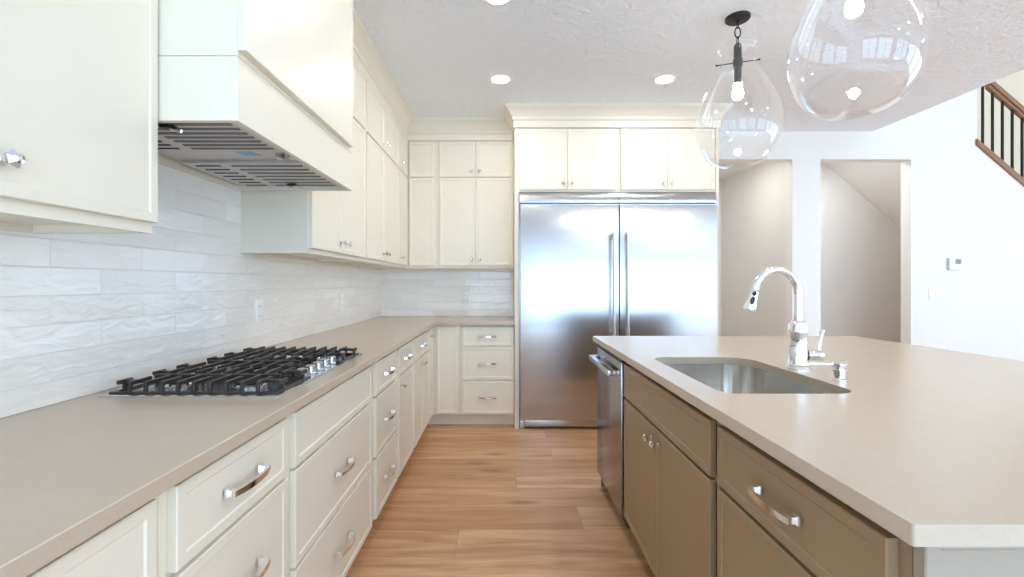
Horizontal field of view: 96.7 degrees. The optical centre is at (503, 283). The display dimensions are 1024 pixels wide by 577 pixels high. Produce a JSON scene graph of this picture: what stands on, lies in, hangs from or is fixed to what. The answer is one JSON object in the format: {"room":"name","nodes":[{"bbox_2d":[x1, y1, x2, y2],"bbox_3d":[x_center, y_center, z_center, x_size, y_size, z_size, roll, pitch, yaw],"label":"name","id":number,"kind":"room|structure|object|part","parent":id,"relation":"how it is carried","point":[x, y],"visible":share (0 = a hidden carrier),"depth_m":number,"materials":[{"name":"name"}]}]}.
{"room":"kitchen","nodes":[
{"label":"kitchen","id":0,"kind":"room"},
{"bbox_2d":[345,422,654,576],"bbox_3d":[3.000,1.285,2.700,8.700,0.100,7.200,0,0,0],"label":"floor","id":1,"kind":"structure","parent":0,"point":[469,500],"depth_m":2.45,"materials":[{"name":"brown wood"}]},
{"bbox_2d":[26,497,156,576],"bbox_3d":[-0.900,0.793,0.537,0.599,0.882,0.554,0,0,0],"label":"base cabinet","id":2,"kind":"object","parent":1,"relation":"on","point":[127,547],"visible":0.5,"depth_m":0.71,"materials":[{"name":"beige paint"}]},
{"bbox_2d":[0,316,514,576],"bbox_3d":[-0.554,0.336,2.345,1.298,0.030,4.290,0,0,0],"label":"countertop","id":3,"kind":"structure","parent":2,"relation":"on","point":[71,469],"depth_m":0.92,"materials":[{"name":"stone"}]},
{"bbox_2d":[98,346,362,396],"bbox_3d":[-0.891,0.301,1.673,0.518,0.040,0.779,0,0,0],"label":"cooktop","id":4,"kind":"object","parent":3,"relation":"in","point":[262,371],"visible":1,"depth_m":1.45,"materials":[{"name":"metal"}]},
{"bbox_3d":[-1.010,0.312,1.417,0.082,0.013,0.082,0,0,0],"label":"burner","id":5,"kind":"part","parent":4,"relation":"part of","materials":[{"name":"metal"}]},
{"bbox_3d":[-0.790,0.312,1.417,0.101,0.013,0.101,0,0,0],"label":"burner","id":6,"kind":"part","parent":4,"relation":"part of","materials":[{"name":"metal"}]},
{"bbox_3d":[-0.682,0.303,1.545,0.043,0.030,0.043,0,0,0],"label":"control knob","id":7,"kind":"part","parent":4,"relation":"part of","materials":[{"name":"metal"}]},
{"bbox_3d":[-0.682,0.303,1.609,0.043,0.030,0.043,0,0,0],"label":"control knob","id":8,"kind":"part","parent":4,"relation":"part of","materials":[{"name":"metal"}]},
{"bbox_3d":[-0.682,0.303,1.673,0.043,0.030,0.043,0,0,0],"label":"control knob","id":9,"kind":"part","parent":4,"relation":"part of","materials":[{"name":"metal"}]},
{"bbox_3d":[-0.682,0.303,1.737,0.043,0.030,0.043,0,0,0],"label":"control knob","id":10,"kind":"part","parent":4,"relation":"part of","materials":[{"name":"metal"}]},
{"bbox_3d":[-0.682,0.303,1.801,0.043,0.030,0.043,0,0,0],"label":"control knob","id":11,"kind":"part","parent":4,"relation":"part of","materials":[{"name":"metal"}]},
{"bbox_2d":[157,418,287,576],"bbox_3d":[-0.883,0.793,1.052,0.635,0.882,0.474,0,0,0],"label":"base cabinet","id":12,"kind":"object","parent":1,"relation":"on","point":[228,518],"visible":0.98,"depth_m":1.01,"materials":[{"name":"beige paint"}]},
{"bbox_3d":[-0.610,0.683,1.053,0.018,0.280,0.430,0,0,0],"label":"drawer","id":13,"kind":"part","parent":12,"relation":"part of","materials":[{"name":"beige paint"}]},
{"bbox_3d":[-0.583,0.454,1.053,0.036,0.020,0.150,0,0,0],"label":"handle","id":14,"kind":"part","parent":12,"relation":"part of","materials":[{"name":"silver metal"}]},
{"bbox_3d":[-0.583,0.683,1.053,0.036,0.020,0.150,0,0,0],"label":"handle","id":15,"kind":"part","parent":12,"relation":"part of","materials":[{"name":"silver metal"}]},
{"bbox_2d":[285,365,371,576],"bbox_3d":[-0.883,0.793,1.705,0.635,0.882,0.829,0,0,0],"label":"base cabinet","id":16,"kind":"object","parent":1,"relation":"on","point":[329,476],"visible":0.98,"depth_m":1.60,"materials":[{"name":"beige paint"}]},
{"bbox_3d":[-0.610,0.974,1.700,0.018,0.282,0.769,0,0,0],"label":"drawer","id":17,"kind":"part","parent":16,"relation":"part of","materials":[{"name":"beige paint"}]},
{"bbox_3d":[-0.583,0.974,1.700,0.036,0.020,0.150,0,0,0],"label":"handle","id":18,"kind":"part","parent":16,"relation":"part of","materials":[{"name":"silver metal"}]},
{"bbox_3d":[-0.583,0.683,1.700,0.036,0.020,0.150,0,0,0],"label":"handle","id":19,"kind":"part","parent":16,"relation":"part of","materials":[{"name":"silver metal"}]},
{"bbox_2d":[370,349,396,520],"bbox_3d":[-0.883,0.793,2.360,0.635,0.882,0.479,0,0,0],"label":"base cabinet","id":20,"kind":"object","parent":1,"relation":"on","point":[384,370],"visible":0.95,"depth_m":2.29,"materials":[{"name":"beige paint"}]},
{"bbox_3d":[-0.610,0.974,2.365,0.018,0.282,0.430,0,0,0],"label":"drawer","id":21,"kind":"part","parent":20,"relation":"part of","materials":[{"name":"beige paint"}]},
{"bbox_3d":[-0.610,0.683,2.365,0.018,0.280,0.430,0,0,0],"label":"drawer","id":22,"kind":"part","parent":20,"relation":"part of","materials":[{"name":"beige paint"}]},
{"bbox_3d":[-0.610,0.454,2.365,0.018,0.159,0.430,0,0,0],"label":"drawer","id":23,"kind":"part","parent":20,"relation":"part of","materials":[{"name":"beige paint"}]},
{"bbox_3d":[-0.583,0.974,2.365,0.036,0.020,0.150,0,0,0],"label":"handle","id":24,"kind":"part","parent":20,"relation":"part of","materials":[{"name":"silver metal"}]},
{"bbox_3d":[-0.583,0.683,2.365,0.036,0.020,0.150,0,0,0],"label":"handle","id":25,"kind":"part","parent":20,"relation":"part of","materials":[{"name":"silver metal"}]},
{"bbox_3d":[-0.583,0.454,2.365,0.036,0.020,0.150,0,0,0],"label":"handle","id":26,"kind":"part","parent":20,"relation":"part of","materials":[{"name":"silver metal"}]},
{"bbox_2d":[396,340,412,476],"bbox_3d":[-0.883,0.793,2.830,0.635,0.882,0.459,0,0,0],"label":"base cabinet","id":27,"kind":"object","parent":1,"relation":"on","point":[404,378],"visible":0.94,"depth_m":2.78,"materials":[{"name":"beige paint"}]},
{"bbox_3d":[-0.610,0.454,2.829,0.018,0.159,0.413,0,0,0],"label":"drawer","id":28,"kind":"part","parent":27,"relation":"part of","materials":[{"name":"beige paint"}]},
{"bbox_3d":[-0.583,0.454,2.829,0.036,0.020,0.150,0,0,0],"label":"handle","id":29,"kind":"part","parent":27,"relation":"part of","materials":[{"name":"silver metal"}]},
{"bbox_2d":[412,330,428,447],"bbox_3d":[-0.883,0.793,3.380,0.635,0.882,0.639,0,0,0],"label":"base cabinet","id":30,"kind":"object","parent":1,"relation":"on","point":[420,364],"visible":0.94,"depth_m":3.31,"materials":[{"name":"beige paint"}]},
{"bbox_3d":[-0.610,0.829,3.232,0.018,0.572,0.294,0,0,0],"label":"door","id":31,"kind":"part","parent":30,"relation":"part of","materials":[{"name":"beige paint"}]},
{"bbox_3d":[-0.610,0.454,3.380,0.018,0.159,0.590,0,0,0],"label":"drawer","id":32,"kind":"part","parent":30,"relation":"part of","materials":[{"name":"beige paint"}]},
{"bbox_3d":[-0.610,0.829,3.528,0.018,0.572,0.294,0,0,0],"label":"door","id":33,"kind":"part","parent":30,"relation":"part of","materials":[{"name":"beige paint"}]},
{"bbox_2d":[428,325,460,423],"bbox_3d":[-0.785,0.793,4.093,0.830,0.882,0.786,0,0,0],"label":"base cabinet","id":34,"kind":"object","parent":1,"relation":"on","point":[444,340],"visible":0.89,"depth_m":3.89,"materials":[{"name":"beige paint"}]},
{"bbox_3d":[-0.610,0.745,3.792,0.018,0.741,0.153,0,0,0],"label":"door","id":35,"kind":"part","parent":34,"relation":"part of","materials":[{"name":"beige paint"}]},
{"bbox_3d":[-0.482,0.745,3.899,0.180,0.741,0.018,0,0,0],"label":"door","id":36,"kind":"part","parent":34,"relation":"part of","materials":[{"name":"beige paint"}]},
{"bbox_2d":[460,325,513,423],"bbox_3d":[-0.138,0.793,4.170,0.464,0.882,0.632,0,0,0],"label":"base cabinet","id":37,"kind":"object","parent":1,"relation":"on","point":[486,351],"visible":0.99,"depth_m":3.89,"materials":[{"name":"beige paint"}]},
{"bbox_3d":[-0.136,0.974,3.899,0.438,0.282,0.018,0,0,0],"label":"drawer","id":38,"kind":"part","parent":37,"relation":"part of","materials":[{"name":"beige paint"}]},
{"bbox_3d":[-0.136,0.974,3.872,0.150,0.020,0.036,0,0,0],"label":"handle","id":39,"kind":"part","parent":37,"relation":"part of","materials":[{"name":"silver metal"}]},
{"bbox_3d":[-0.136,0.683,3.899,0.438,0.280,0.018,0,0,0],"label":"drawer","id":40,"kind":"part","parent":37,"relation":"part of","materials":[{"name":"beige paint"}]},
{"bbox_3d":[-0.136,0.683,3.872,0.150,0.020,0.036,0,0,0],"label":"handle","id":41,"kind":"part","parent":37,"relation":"part of","materials":[{"name":"silver metal"}]},
{"bbox_3d":[-0.136,0.454,3.899,0.438,0.159,0.018,0,0,0],"label":"drawer","id":42,"kind":"part","parent":37,"relation":"part of","materials":[{"name":"beige paint"}]},
{"bbox_3d":[-0.136,0.454,3.872,0.150,0.020,0.036,0,0,0],"label":"handle","id":43,"kind":"part","parent":37,"relation":"part of","materials":[{"name":"silver metal"}]},
{"bbox_2d":[513,128,518,428],"bbox_3d":[0.114,-0.043,4.177,0.036,2.553,0.624,0,0,0],"label":"panel","id":44,"kind":"object","parent":1,"relation":"on","point":[516,133],"visible":0.8,"depth_m":3.87,"materials":[{"name":"beige paint"}]},
{"bbox_2d":[519,193,618,428],"bbox_3d":[0.554,0.231,4.126,0.838,2.007,0.708,0,0,0],"label":"refrigerator","id":45,"kind":"object","parent":1,"relation":"on","point":[569,242],"visible":0.87,"depth_m":3.83,"materials":[{"name":"metal"}]},
{"bbox_3d":[0.554,1.188,3.870,0.750,0.054,0.016,0,0,0],"label":"kick plate","id":46,"kind":"part","parent":45,"relation":"part of","materials":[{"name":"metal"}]},
{"bbox_3d":[0.921,0.005,3.802,0.029,0.860,0.060,0,0,0],"label":"handle","id":47,"kind":"part","parent":45,"relation":"part of","materials":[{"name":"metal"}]},
{"bbox_2d":[589,345,629,527],"bbox_3d":[0.846,0.793,2.480,0.668,0.881,0.562,0,0,0],"label":"dishwasher","id":48,"kind":"object","parent":1,"relation":"on","point":[610,368],"visible":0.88,"depth_m":2.39,"materials":[{"name":"metal"}]},
{"bbox_3d":[0.540,0.441,2.479,0.056,0.028,0.509,0,0,0],"label":"handle","id":49,"kind":"part","parent":48,"relation":"part of","materials":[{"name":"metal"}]},
{"bbox_3d":[0.585,0.750,2.480,0.033,0.766,0.562,0,0,0],"label":"door","id":50,"kind":"part","parent":48,"relation":"part of","materials":[{"name":"metal"}]},
{"bbox_2d":[618,193,716,335],"bbox_3d":[1.389,0.231,4.126,0.821,2.007,0.708,0,0,0],"label":"refrigerator","id":51,"kind":"object","parent":1,"relation":"on","point":[668,241],"visible":0.53,"depth_m":3.83,"materials":[{"name":"metal"}]},
{"bbox_3d":[1.036,0.005,3.802,0.029,0.860,0.060,0,0,0],"label":"handle","id":52,"kind":"part","parent":51,"relation":"part of","materials":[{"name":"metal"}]},
{"bbox_2d":[624,363,719,576],"bbox_3d":[0.862,0.793,1.722,0.644,0.882,0.946,0,0,0],"label":"base cabinet","id":53,"kind":"object","parent":1,"relation":"on","point":[670,470],"visible":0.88,"depth_m":1.59,"materials":[{"name":"beige paint"}]},
{"bbox_3d":[0.585,0.833,1.950,0.018,0.565,0.452,0,0,0],"label":"door","id":54,"kind":"part","parent":53,"relation":"part of","materials":[{"name":"beige paint"}]},
{"bbox_3d":[0.558,0.598,1.762,0.035,0.030,0.030,0,0,0],"label":"knob","id":55,"kind":"part","parent":53,"relation":"part of","materials":[{"name":"silver metal"}]},
{"bbox_3d":[0.558,0.598,1.684,0.035,0.030,0.030,0,0,0],"label":"knob","id":56,"kind":"part","parent":53,"relation":"part of","materials":[{"name":"silver metal"}]},
{"bbox_3d":[0.585,0.833,1.496,0.018,0.565,0.450,0,0,0],"label":"door","id":57,"kind":"part","parent":53,"relation":"part of","materials":[{"name":"beige paint"}]},
{"bbox_2d":[715,128,718,335],"bbox_3d":[1.817,-0.043,4.177,0.027,2.553,0.624,0,0,0],"label":"panel","id":58,"kind":"object","parent":1,"relation":"on","point":[716,129],"visible":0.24,"depth_m":3.87,"materials":[{"name":"beige paint"}]},
{"bbox_2d":[717,423,912,576],"bbox_3d":[0.862,0.793,0.955,0.645,0.882,0.586,0,0,0],"label":"base cabinet","id":59,"kind":"object","parent":1,"relation":"on","point":[773,521],"visible":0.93,"depth_m":0.93,"materials":[{"name":"beige paint"}]},
{"bbox_3d":[0.585,0.833,0.956,0.018,0.565,0.543,0,0,0],"label":"door","id":60,"kind":"part","parent":59,"relation":"part of","materials":[{"name":"beige paint"}]},
{"bbox_3d":[0.557,0.462,0.956,0.036,0.020,0.150,0,0,0],"label":"handle","id":61,"kind":"part","parent":59,"relation":"part of","materials":[{"name":"silver metal"}]},
{"bbox_2d":[913,547,1023,576],"bbox_3d":[1.227,0.793,0.650,1.266,0.882,0.020,0,0,0],"label":"island end panel","id":62,"kind":"object","parent":1,"relation":"on","point":[927,561],"visible":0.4,"depth_m":0.65,"materials":[{"name":"grey paint"}]},
{"bbox_3d":[1.525,0.793,1.712,0.670,0.882,2.100,0,0,0],"label":"cabinet","id":63,"kind":"object","parent":1,"relation":"on","visible":0},
{"bbox_2d":[593,336,1023,546],"bbox_3d":[1.348,0.336,1.696,1.604,0.030,2.179,0,0,0],"label":"countertop","id":64,"kind":"structure","parent":63,"relation":"on","point":[924,443],"depth_m":1.07,"materials":[{"name":"stone"}]},
{"bbox_2d":[743,266,824,370],"bbox_3d":[1.040,0.128,1.703,0.306,0.386,0.086,0,0,0],"label":"faucet","id":65,"kind":"object","parent":64,"relation":"on","point":[799,354],"visible":0.98,"depth_m":1.68,"materials":[{"name":"silver metal"}]},
{"bbox_3d":[1.019,0.037,1.696,0.201,0.203,0.028,0,0,-7],"label":"spout","id":66,"kind":"part","parent":65,"relation":"part of","materials":[{"name":"silver metal"}]},
{"bbox_3d":[1.164,0.230,1.693,0.058,0.117,0.043,0,0,14],"label":"lever","id":67,"kind":"part","parent":65,"relation":"part of","materials":[{"name":"silver metal"}]},
{"bbox_2d":[806,361,846,381],"bbox_3d":[1.075,0.290,1.509,0.121,0.061,0.043,0,0,0],"label":"soap dispenser","id":68,"kind":"object","parent":64,"relation":"on","point":[839,373],"visible":1,"depth_m":1.50,"materials":[{"name":"silver metal"}]},
{"bbox_2d":[353,0,1023,130],"bbox_3d":[1.220,-1.607,0.745,4.849,0.215,7.490,0,0,0],"label":"ceiling","id":69,"kind":"structure","parent":0,"point":[441,56],"depth_m":2.99,"materials":[{"name":"white paint"}]},
{"bbox_2d":[353,7,513,140],"bbox_3d":[-0.399,-1.405,2.267,0.988,0.190,3.834,0,0,0],"label":"trim","id":70,"kind":"structure","parent":69,"relation":"attached to","point":[366,56],"depth_m":4.09,"materials":[{"name":"beige paint"}]},
{"bbox_2d":[483,0,512,5],"bbox_3d":[-0.030,-1.496,2.370,0.176,0.006,0.176,0,0,0],"label":"recessed light","id":71,"kind":"object","parent":69,"relation":"in","point":[489,2],"visible":1,"depth_m":2.42,"materials":[{"name":"white plastic"}]},
{"bbox_2d":[488,0,506,2],"bbox_3d":[-0.030,-1.497,2.370,0.122,0.004,0.122,0,0,-23],"label":"diffuser","id":72,"kind":"object","parent":71,"relation":"attached to","point":[489,1],"depth_m":2.41,"materials":[{"name":"white plastic"}]},
{"bbox_2d":[489,73,511,84],"bbox_3d":[-0.022,-1.496,3.335,0.176,0.006,0.176,0,0,0],"label":"recessed light","id":73,"kind":"object","parent":69,"relation":"in","point":[500,78],"visible":1,"depth_m":3.32,"materials":[{"name":"white plastic"}]},
{"bbox_2d":[492,76,508,82],"bbox_3d":[-0.022,-1.497,3.335,0.122,0.004,0.122,0,0,-23],"label":"diffuser","id":74,"kind":"object","parent":73,"relation":"attached to","point":[496,79],"depth_m":3.34,"materials":[{"name":"white plastic"}]},
{"bbox_2d":[652,73,676,84],"bbox_3d":[1.180,-1.496,3.335,0.176,0.006,0.176,0,0,0],"label":"recessed light","id":75,"kind":"object","parent":69,"relation":"in","point":[666,78],"visible":1,"depth_m":3.32,"materials":[{"name":"white plastic"}]},
{"bbox_2d":[656,76,672,82],"bbox_3d":[1.180,-1.497,3.335,0.122,0.004,0.122,0,0,-14],"label":"diffuser","id":76,"kind":"object","parent":75,"relation":"attached to","point":[659,79],"depth_m":3.34,"materials":[{"name":"white plastic"}]},
{"bbox_2d":[695,11,783,169],"bbox_3d":[1.320,-1.076,2.565,0.445,0.847,0.445,0,0,-13],"label":"pendant light","id":77,"kind":"object","parent":69,"relation":"hanging from","point":[737,18],"visible":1,"depth_m":2.55,"materials":[{"name":"clear glass"}]},
{"bbox_3d":[1.320,-1.412,2.565,0.034,0.136,0.023,0,0,31],"label":"chain","id":78,"kind":"part","parent":77,"relation":"part of","materials":[{"name":"black metal"}]},
{"bbox_2d":[733,43,742,83],"bbox_3d":[1.320,-1.241,2.565,0.050,0.228,0.050,0,0,0],"label":"socket","id":79,"kind":"object","parent":77,"relation":"attached to","point":[738,60],"depth_m":2.55,"materials":[{"name":"black metal"}]},
{"bbox_3d":[1.320,-1.081,2.565,0.060,0.090,0.060,0,0,0],"label":"bulb","id":80,"kind":"part","parent":77,"relation":"part of","materials":[{"name":"white glass"}]},
{"bbox_2d":[787,0,932,120],"bbox_3d":[1.362,-1.076,1.768,0.445,0.847,0.445,0,0,-41],"label":"pendant light","id":81,"kind":"object","parent":69,"relation":"hanging from","point":[853,8],"visible":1,"depth_m":1.76,"materials":[{"name":"clear glass"}]},
{"bbox_3d":[1.362,-1.081,1.768,0.060,0.090,0.060,0,0,0],"label":"bulb","id":82,"kind":"part","parent":81,"relation":"part of","materials":[{"name":"white glass"}]},
{"bbox_2d":[719,162,758,179],"bbox_3d":[2.375,-1.425,5.353,1.110,0.080,1.494,0,0,0],"label":"ceiling","id":83,"kind":"structure","parent":0,"point":[723,173],"depth_m":5.43,"materials":[{"name":"white paint"}]},
{"bbox_2d":[719,162,784,335],"bbox_3d":[2.365,-1.465,5.413,1.330,5.400,1.614,0,0,0],"label":"wall","id":84,"kind":"structure","parent":0,"point":[752,199],"depth_m":5.38,"materials":[{"name":"white paint"}]},
{"bbox_2d":[514,89,1023,360],"bbox_3d":[2.998,-1.465,4.548,8.404,5.400,0.115,0,0,0],"label":"wall","id":85,"kind":"structure","parent":0,"point":[957,202],"depth_m":4.49,"materials":[{"name":"white paint"}]},
{"bbox_2d":[382,269,512,315],"bbox_3d":[-0.550,0.077,4.485,1.288,0.485,0.008,0,0,0],"label":"tile backsplash","id":86,"kind":"structure","parent":85,"relation":"attached to","point":[405,292],"depth_m":4.48,"materials":[{"name":"white tile"}]},
{"bbox_2d":[461,291,468,302],"bbox_3d":[-0.380,0.135,4.477,0.072,0.116,0.008,0,0,0],"label":"wall outlet","id":87,"kind":"object","parent":86,"relation":"attached to","point":[464,294],"visible":1,"depth_m":4.47,"materials":[{"name":"white plastic"}]},
{"bbox_2d":[437,141,513,268],"bbox_3d":[-0.258,-0.724,4.305,0.702,1.169,0.351,0,0,0],"label":"upper cabinet","id":88,"kind":"object","parent":85,"relation":"attached to","point":[475,179],"visible":1,"depth_m":4.17,"materials":[{"name":"beige paint"}]},
{"bbox_3d":[-0.421,-1.139,4.174,0.330,0.325,0.018,0,0,0],"label":"door","id":89,"kind":"part","parent":88,"relation":"part of","materials":[{"name":"beige paint"}]},
{"bbox_3d":[-0.421,-0.565,4.174,0.330,0.803,0.018,0,0,0],"label":"door","id":90,"kind":"part","parent":88,"relation":"part of","materials":[{"name":"beige paint"}]},
{"bbox_3d":[-0.088,-1.139,4.174,0.330,0.325,0.018,0,0,0],"label":"door","id":91,"kind":"part","parent":88,"relation":"part of","materials":[{"name":"beige paint"}]},
{"bbox_3d":[-0.088,-0.565,4.174,0.330,0.803,0.018,0,0,0],"label":"door","id":92,"kind":"part","parent":88,"relation":"part of","materials":[{"name":"beige paint"}]},
{"bbox_2d":[519,128,616,192],"bbox_3d":[0.549,-1.048,4.153,0.833,0.542,0.670,0,0,0],"label":"upper cabinet","id":93,"kind":"object","parent":85,"relation":"attached to","point":[551,160],"visible":0.94,"depth_m":3.86,"materials":[{"name":"beige paint"}]},
{"bbox_3d":[0.339,-1.054,3.862,0.402,0.519,0.018,0,0,0],"label":"door","id":94,"kind":"part","parent":93,"relation":"part of","materials":[{"name":"beige paint"}]},
{"bbox_3d":[0.743,-1.054,3.862,0.402,0.519,0.018,0,0,0],"label":"door","id":95,"kind":"part","parent":93,"relation":"part of","materials":[{"name":"beige paint"}]},
{"bbox_2d":[505,103,732,138],"bbox_3d":[0.963,-1.410,4.136,1.894,0.178,0.705,0,0,0],"label":"trim","id":96,"kind":"structure","parent":93,"relation":"on","point":[517,115],"depth_m":3.84,"materials":[{"name":"beige paint"}]},
{"bbox_2d":[617,128,714,192],"bbox_3d":[1.384,-1.048,4.153,0.836,0.542,0.670,0,0,0],"label":"upper cabinet","id":97,"kind":"object","parent":85,"relation":"attached to","point":[649,160],"visible":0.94,"depth_m":3.86,"materials":[{"name":"beige paint"}]},
{"bbox_3d":[1.190,-1.054,3.862,0.396,0.519,0.018,0,0,0],"label":"door","id":98,"kind":"part","parent":97,"relation":"part of","materials":[{"name":"beige paint"}]},
{"bbox_3d":[1.589,-1.054,3.862,0.396,0.519,0.018,0,0,0],"label":"door","id":99,"kind":"part","parent":97,"relation":"part of","materials":[{"name":"beige paint"}]},
{"bbox_2d":[928,288,940,299],"bbox_3d":[4.251,0.102,4.485,0.118,0.117,0.009,0,0,0],"label":"light switch","id":100,"kind":"object","parent":85,"relation":"attached to","point":[933,293],"visible":1,"depth_m":4.48,"materials":[{"name":"white plastic"}]},
{"bbox_2d":[947,258,962,269],"bbox_3d":[4.444,-0.193,4.477,0.141,0.120,0.025,0,0,0],"label":"thermostat","id":101,"kind":"object","parent":85,"relation":"attached to","point":[952,263],"visible":1,"depth_m":4.47,"materials":[{"name":"white plastic"}]},
{"bbox_2d":[975,81,1023,186],"bbox_3d":[5.628,-0.946,4.548,1.944,2.500,0.159,0,0,0],"label":"stair railing","id":102,"kind":"object","parent":85,"relation":"attached to","point":[1016,108],"visible":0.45,"depth_m":4.54,"materials":[{"name":"brown wood"}]},
{"bbox_3d":[5.628,-0.561,4.548,1.944,1.730,0.159,0,0,0],"label":"rail","id":103,"kind":"part","parent":102,"relation":"part of","materials":[{"name":"brown wood"}]},
{"bbox_3d":[5.715,-1.239,4.548,1.770,1.616,0.069,0,0,0],"label":"handrail","id":104,"kind":"part","parent":102,"relation":"part of","materials":[{"name":"brown wood"}]},
{"bbox_2d":[821,162,900,227],"bbox_3d":[4.965,-0.311,5.113,3.869,2.728,1.014,0,0,0],"label":"ceiling","id":105,"kind":"structure","parent":0,"point":[879,183],"depth_m":5.34,"materials":[{"name":"white paint"}]},
{"bbox_2d":[821,70,1023,342],"bbox_3d":[5.115,-1.465,5.670,4.168,5.400,0.140,0,0,0],"label":"wall","id":106,"kind":"structure","parent":0,"point":[861,246],"depth_m":5.60,"materials":[{"name":"white paint"}]},
{"bbox_3d":[-1.277,-0.215,0.730,0.146,2.900,7.760,0,0,0],"label":"wall","id":107,"kind":"structure","parent":0,"visible":0},
{"bbox_2d":[0,0,157,233],"bbox_3d":[-1.016,-0.718,0.753,0.356,1.181,0.806,0,0,0],"label":"upper cabinet","id":108,"kind":"object","parent":107,"relation":"attached to","point":[79,78],"visible":1,"depth_m":0.95,"materials":[{"name":"beige paint"}]},
{"bbox_3d":[-0.856,-0.217,0.790,0.035,0.033,0.033,0,0,0],"label":"knob","id":109,"kind":"part","parent":108,"relation":"part of","materials":[{"name":"silver metal"}]},
{"bbox_2d":[0,164,381,417],"bbox_3d":[-1.199,-0.098,2.395,0.008,0.835,4.190,0,0,0],"label":"tile backsplash","id":110,"kind":"structure","parent":107,"relation":"attached to","point":[81,314],"depth_m":1.57,"materials":[{"name":"white tile"}]},
{"bbox_2d":[255,299,263,323],"bbox_3d":[-1.191,0.135,2.220,0.008,0.116,0.072,0,0,0],"label":"wall outlet","id":111,"kind":"object","parent":110,"relation":"attached to","point":[259,303],"visible":1,"depth_m":2.21,"materials":[{"name":"white plastic"}]},
{"bbox_2d":[340,294,343,309],"bbox_3d":[-1.191,0.135,3.350,0.008,0.116,0.072,0,0,0],"label":"wall outlet","id":112,"kind":"object","parent":110,"relation":"attached to","point":[341,295],"visible":1,"depth_m":3.34,"materials":[{"name":"white plastic"}]},
{"bbox_2d":[158,0,352,190],"bbox_3d":[-0.925,-0.857,1.602,0.540,0.902,0.886,0,0,0],"label":"range hood","id":113,"kind":"object","parent":107,"relation":"attached to","point":[254,95],"visible":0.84,"depth_m":1.37,"materials":[{"name":"beige paint"}]},
{"bbox_3d":[-0.756,-0.429,1.540,0.030,0.019,0.030,0,0,0],"label":"control knob","id":114,"kind":"part","parent":113,"relation":"part of","materials":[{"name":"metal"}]},
{"bbox_3d":[-0.666,-0.950,1.572,0.022,0.712,0.826,0,0,0],"label":"panel","id":115,"kind":"part","parent":113,"relation":"part of","materials":[{"name":"beige paint"}]},
{"bbox_2d":[241,61,365,261],"bbox_3d":[-1.016,-0.724,2.488,0.356,1.169,0.833,0,0,0],"label":"upper cabinet","id":116,"kind":"object","parent":107,"relation":"attached to","point":[316,226],"visible":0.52,"depth_m":2.22,"materials":[{"name":"beige paint"}]},
{"bbox_3d":[-0.883,-0.565,2.281,0.018,0.803,0.403,0,0,0],"label":"door","id":117,"kind":"part","parent":116,"relation":"part of","materials":[{"name":"beige paint"}]},
{"bbox_3d":[-0.883,-0.565,2.688,0.018,0.803,0.403,0,0,0],"label":"door","id":118,"kind":"part","parent":116,"relation":"part of","materials":[{"name":"beige paint"}]},
{"bbox_3d":[-0.883,-1.139,2.688,0.018,0.325,0.403,0,0,0],"label":"door","id":119,"kind":"part","parent":116,"relation":"part of","materials":[{"name":"beige paint"}]},
{"bbox_2d":[323,81,397,266],"bbox_3d":[-1.016,-0.724,3.353,0.356,1.169,0.893,0,0,0],"label":"upper cabinet","id":120,"kind":"object","parent":107,"relation":"attached to","point":[381,130],"visible":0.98,"depth_m":3.27,"materials":[{"name":"beige paint"}]},
{"bbox_3d":[-0.883,-1.139,3.138,0.018,0.325,0.426,0,0,0],"label":"door","id":121,"kind":"part","parent":120,"relation":"part of","materials":[{"name":"beige paint"}]},
{"bbox_3d":[-0.883,-0.565,3.138,0.018,0.803,0.426,0,0,0],"label":"door","id":122,"kind":"part","parent":120,"relation":"part of","materials":[{"name":"beige paint"}]},
{"bbox_3d":[-0.883,-0.565,3.567,0.018,0.803,0.426,0,0,0],"label":"door","id":123,"kind":"part","parent":120,"relation":"part of","materials":[{"name":"beige paint"}]},
{"bbox_3d":[-0.883,-1.139,3.567,0.018,0.325,0.426,0,0,0],"label":"door","id":124,"kind":"part","parent":120,"relation":"part of","materials":[{"name":"beige paint"}]},
{"bbox_2d":[366,129,437,268],"bbox_3d":[-0.902,-0.724,4.141,0.584,1.169,0.680,0,0,0],"label":"upper cabinet","id":125,"kind":"object","parent":107,"relation":"attached to","point":[417,160],"visible":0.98,"depth_m":4.17,"materials":[{"name":"beige paint"}]},
{"bbox_3d":[-0.883,-1.139,3.989,0.018,0.325,0.338,0,0,0],"label":"door","id":126,"kind":"part","parent":125,"relation":"part of","materials":[{"name":"beige paint"}]},
{"bbox_3d":[-0.883,-0.565,3.989,0.018,0.803,0.338,0,0,0],"label":"door","id":127,"kind":"part","parent":125,"relation":"part of","materials":[{"name":"beige paint"}]},
{"bbox_3d":[-0.749,-1.139,4.174,0.234,0.325,0.018,0,0,0],"label":"door","id":128,"kind":"part","parent":125,"relation":"part of","materials":[{"name":"beige paint"}]},
{"bbox_3d":[-0.749,-0.565,4.174,0.234,0.803,0.018,0,0,0],"label":"door","id":129,"kind":"part","parent":125,"relation":"part of","materials":[{"name":"beige paint"}]}
]}

